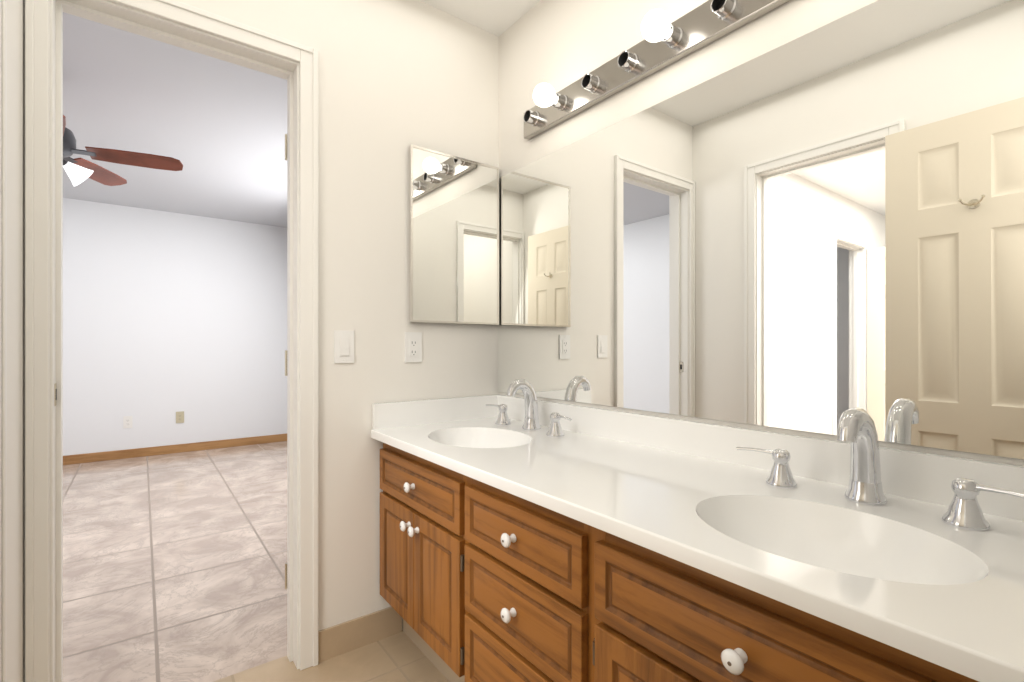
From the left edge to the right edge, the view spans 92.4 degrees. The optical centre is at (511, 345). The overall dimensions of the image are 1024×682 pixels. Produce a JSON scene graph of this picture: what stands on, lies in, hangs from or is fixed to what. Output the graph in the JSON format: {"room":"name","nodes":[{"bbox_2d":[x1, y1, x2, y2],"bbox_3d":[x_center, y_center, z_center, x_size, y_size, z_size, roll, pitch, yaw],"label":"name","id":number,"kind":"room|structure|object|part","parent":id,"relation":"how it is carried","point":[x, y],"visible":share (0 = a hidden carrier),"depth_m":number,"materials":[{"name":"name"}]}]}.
{"room":"bathroom","nodes":[
{"label":"bathroom","id":0,"kind":"room"},
{"bbox_2d":[7,0,23,681],"bbox_3d":[-0.367,-0.133,-0.013,0.120,2.450,3.100,0,0,-37],"label":"wall","id":1,"kind":"structure","parent":0,"point":[15,340],"depth_m":1.18,"materials":[{"name":"white paint"}]},
{"bbox_2d":[0,0,6,681],"bbox_3d":[-0.879,0.040,0.666,0.162,2.104,0.728,0,0,-37],"label":"door frame","id":2,"kind":"structure","parent":1,"relation":"attached to","point":[3,340],"depth_m":0.99,"materials":[{"name":"white paint"}]},
{"bbox_2d":[63,198,286,455],"bbox_3d":[-3.801,-0.133,4.800,3.640,2.450,0.120,0,0,-37],"label":"wall","id":3,"kind":"structure","parent":0,"point":[167,316],"depth_m":4.97,"materials":[{"name":"white paint"}]},
{"bbox_2d":[123,416,131,427],"bbox_3d":[-3.731,0.742,4.773,0.070,0.116,0.007,0,0,-37],"label":"outlet","id":4,"kind":"object","parent":3,"relation":"attached to","point":[127,421],"visible":1,"depth_m":4.77,"materials":[{"name":"white plastic"}]},
{"bbox_2d":[63,433,286,464],"bbox_3d":[-3.749,1.050,4.756,3.370,0.085,0.012,0,0,-37],"label":"baseboard","id":5,"kind":"structure","parent":3,"relation":"attached to","point":[123,454],"depth_m":4.96,"materials":[{"name":"brown wood"}]},
{"bbox_2d":[176,411,183,422],"bbox_3d":[-3.395,0.732,5.026,0.070,0.116,0.007,0,0,-37],"label":"outlet","id":6,"kind":"object","parent":3,"relation":"attached to","point":[179,417],"visible":1,"depth_m":5.03,"materials":[{"name":"beige plastic"}]},
{"bbox_2d":[63,441,448,681],"bbox_3d":[-1.448,1.122,1.677,3.640,0.060,7.940,0,0,-37],"label":"floor","id":7,"kind":"structure","parent":0,"point":[173,567],"depth_m":2.31,"materials":[{"name":"tile"}]},
{"bbox_2d":[371,379,1023,681],"bbox_3d":[0.227,0.606,1.292,0.583,0.972,1.728,0,0,-37],"label":"bathroom vanity","id":8,"kind":"object","parent":7,"relation":"on","point":[529,537],"visible":1,"depth_m":0.97,"materials":[{"name":"brown wood"}]},
{"bbox_3d":[-0.396,0.730,1.706,0.019,0.377,0.284,0,0,-37],"label":"door","id":9,"kind":"part","parent":8,"relation":"part of","materials":[{"name":"brown wood"}]},
{"bbox_3d":[-0.348,0.586,1.600,0.032,0.033,0.033,0,0,-37],"label":"knob","id":10,"kind":"part","parent":8,"relation":"part of","materials":[{"name":"white ceramic"}]},
{"bbox_3d":[-0.330,0.454,1.576,0.032,0.033,0.033,0,0,-37],"label":"knob","id":11,"kind":"part","parent":8,"relation":"part of","materials":[{"name":"white ceramic"}]},
{"bbox_3d":[-0.312,0.586,1.552,0.032,0.033,0.033,0,0,-37],"label":"knob","id":12,"kind":"part","parent":8,"relation":"part of","materials":[{"name":"white ceramic"}]},
{"bbox_3d":[-0.310,0.454,1.592,0.019,0.147,0.571,0,0,-37],"label":"drawer","id":13,"kind":"part","parent":8,"relation":"part of","materials":[{"name":"brown wood"}]},
{"bbox_3d":[-0.223,0.730,1.477,0.019,0.377,0.284,0,0,-37],"label":"door","id":14,"kind":"part","parent":8,"relation":"part of","materials":[{"name":"brown wood"}]},
{"bbox_2d":[485,404,510,425],"bbox_3d":[-0.054,0.268,1.946,0.062,0.079,0.124,0,0,-37],"label":"handle","id":15,"kind":"object","parent":8,"relation":"on","point":[503,419],"depth_m":1.91,"materials":[{"name":"silver metal"}]},
{"bbox_3d":[-0.008,0.628,1.149,0.032,0.033,0.033,0,0,-37],"label":"knob","id":16,"kind":"part","parent":8,"relation":"part of","materials":[{"name":"white ceramic"}]},
{"bbox_3d":[-0.008,0.454,1.149,0.032,0.033,0.033,0,0,-37],"label":"knob","id":17,"kind":"part","parent":8,"relation":"part of","materials":[{"name":"white ceramic"}]},
{"bbox_2d":[506,379,541,430],"bbox_3d":[0.042,0.213,1.789,0.146,0.187,0.070,0,0,-37],"label":"faucet","id":18,"kind":"object","parent":8,"relation":"on","point":[531,421],"depth_m":1.79,"materials":[{"name":"silver metal"}]},
{"bbox_3d":[0.012,0.824,1.165,0.019,0.188,0.446,0,0,-37],"label":"drawer","id":19,"kind":"part","parent":8,"relation":"part of","materials":[{"name":"brown wood"}]},
{"bbox_3d":[0.012,0.628,1.165,0.019,0.175,0.446,0,0,-37],"label":"drawer","id":20,"kind":"part","parent":8,"relation":"part of","materials":[{"name":"brown wood"}]},
{"bbox_3d":[0.012,0.454,1.165,0.019,0.147,0.446,0,0,-37],"label":"drawer","id":21,"kind":"part","parent":8,"relation":"part of","materials":[{"name":"brown wood"}]},
{"bbox_2d":[546,412,572,437],"bbox_3d":[0.167,0.268,1.653,0.062,0.079,0.124,0,0,-37],"label":"handle","id":22,"kind":"object","parent":8,"relation":"on","point":[555,429],"depth_m":1.66,"materials":[{"name":"silver metal"}]},
{"bbox_3d":[0.255,0.730,0.843,0.019,0.377,0.290,0,0,-37],"label":"door","id":23,"kind":"part","parent":8,"relation":"part of","materials":[{"name":"brown wood"}]},
{"bbox_3d":[0.323,0.454,0.710,0.032,0.033,0.033,0,0,-37],"label":"knob","id":24,"kind":"part","parent":8,"relation":"part of","materials":[{"name":"white ceramic"}]},
{"bbox_2d":[736,446,797,488],"bbox_3d":[0.576,0.268,1.110,0.062,0.079,0.124,0,0,-37],"label":"handle","id":25,"kind":"object","parent":8,"relation":"on","point":[780,476],"depth_m":1.08,"materials":[{"name":"silver metal"}]},
{"bbox_3d":[0.343,0.454,0.726,0.019,0.147,0.584,0,0,-37],"label":"drawer","id":26,"kind":"part","parent":8,"relation":"part of","materials":[{"name":"brown wood"}]},
{"bbox_2d":[837,407,887,505],"bbox_3d":[0.672,0.213,0.953,0.146,0.187,0.070,0,0,-37],"label":"faucet","id":27,"kind":"object","parent":8,"relation":"on","point":[856,426],"depth_m":0.95,"materials":[{"name":"silver metal"}]},
{"bbox_2d":[941,477,1023,531],"bbox_3d":[0.796,0.268,0.818,0.062,0.079,0.124,0,0,-37],"label":"handle","id":28,"kind":"object","parent":8,"relation":"on","point":[964,513],"depth_m":0.83,"materials":[{"name":"silver metal"}]},
{"bbox_2d":[24,0,498,681],"bbox_3d":[-2.092,-0.133,0.704,5.840,2.450,0.120,0,0,-37],"label":"wall","id":29,"kind":"structure","parent":0,"point":[396,78],"depth_m":1.81,"materials":[{"name":"white paint"}]},
{"bbox_2d":[25,0,317,681],"bbox_3d":[-0.998,0.040,1.528,0.720,2.104,0.162,0,0,-37],"label":"door frame","id":30,"kind":"structure","parent":29,"relation":"attached to","point":[37,340],"depth_m":1.39,"materials":[{"name":"white paint"}]},
{"bbox_2d":[54,383,56,405],"bbox_3d":[-1.234,0.132,1.330,0.002,0.060,0.028,0,0,-37],"label":"strike plate","id":31,"kind":"object","parent":30,"relation":"attached to","point":[55,394],"depth_m":1.32,"materials":[{"name":"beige metal"}]},
{"bbox_2d":[285,134,286,588],"bbox_3d":[-0.795,0.057,1.741,0.012,1.620,0.045,0,0,-37],"label":"door hinges","id":32,"kind":"object","parent":30,"relation":"attached to","point":[285,361],"visible":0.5,"depth_m":1.75,"materials":[{"name":"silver metal"}]},
{"bbox_2d":[334,330,353,362],"bbox_3d":[-0.597,0.004,1.749,0.070,0.116,0.009,0,0,-37],"label":"switch plate","id":33,"kind":"object","parent":29,"relation":"attached to","point":[343,346],"visible":1,"depth_m":1.75,"materials":[{"name":"white plastic"}]},
{"bbox_2d":[318,607,401,662],"bbox_3d":[-0.546,1.040,1.787,0.308,0.105,0.010,0,0,-37],"label":"baseboard","id":34,"kind":"structure","parent":29,"relation":"attached to","point":[348,636],"depth_m":1.76,"materials":[{"name":"stone"}]},
{"bbox_2d":[405,332,421,361],"bbox_3d":[-0.383,0.006,1.911,0.070,0.116,0.007,0,0,-37],"label":"electrical outlet plate","id":35,"kind":"object","parent":29,"relation":"attached to","point":[413,346],"visible":1,"depth_m":1.91,"materials":[{"name":"white plastic"}]},
{"bbox_2d":[409,144,498,324],"bbox_3d":[-0.228,-0.431,2.017,0.414,0.681,0.022,0,0,-37],"label":"mirrored medicine cabinet","id":36,"kind":"object","parent":29,"relation":"attached to","point":[453,239],"visible":0.94,"depth_m":2.00,"materials":[{"name":"silver metal"}]},
{"bbox_2d":[63,0,540,227],"bbox_3d":[-2.290,-1.396,0.967,5.840,0.084,8.060,0,0,-37],"label":"ceiling","id":37,"kind":"structure","parent":0,"point":[217,128],"depth_m":2.93,"materials":[{"name":"white paint"}]},
{"bbox_2d":[63,115,182,185],"bbox_3d":[-2.268,-1.087,2.403,1.090,0.539,1.081,0,0,-37],"label":"ceiling fan","id":38,"kind":"object","parent":37,"relation":"hanging from","point":[79,170],"visible":0.4,"depth_m":2.55,"materials":[{"name":"brown wood"}]},
{"bbox_2d":[499,0,1023,465],"bbox_3d":[1.084,-0.133,0.743,0.120,2.450,3.640,0,0,-37],"label":"wall","id":39,"kind":"structure","parent":0,"point":[558,45],"depth_m":1.66,"materials":[{"name":"white paint"}]},
{"bbox_2d":[523,0,790,139],"bbox_3d":[0.383,-0.883,1.440,0.157,0.104,1.257,0,0,-37],"label":"light bar","id":40,"kind":"object","parent":39,"relation":"attached to","point":[665,42],"visible":1,"depth_m":1.47,"materials":[{"name":"silver metal"}]},
{"bbox_2d":[498,0,1023,458],"bbox_3d":[0.459,-0.265,1.465,0.006,0.932,1.726,0,0,-37],"label":"mirror","id":41,"kind":"object","parent":39,"relation":"attached to","point":[820,230],"visible":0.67,"depth_m":1.15,"materials":[{"name":"clear glass"}]}
]}

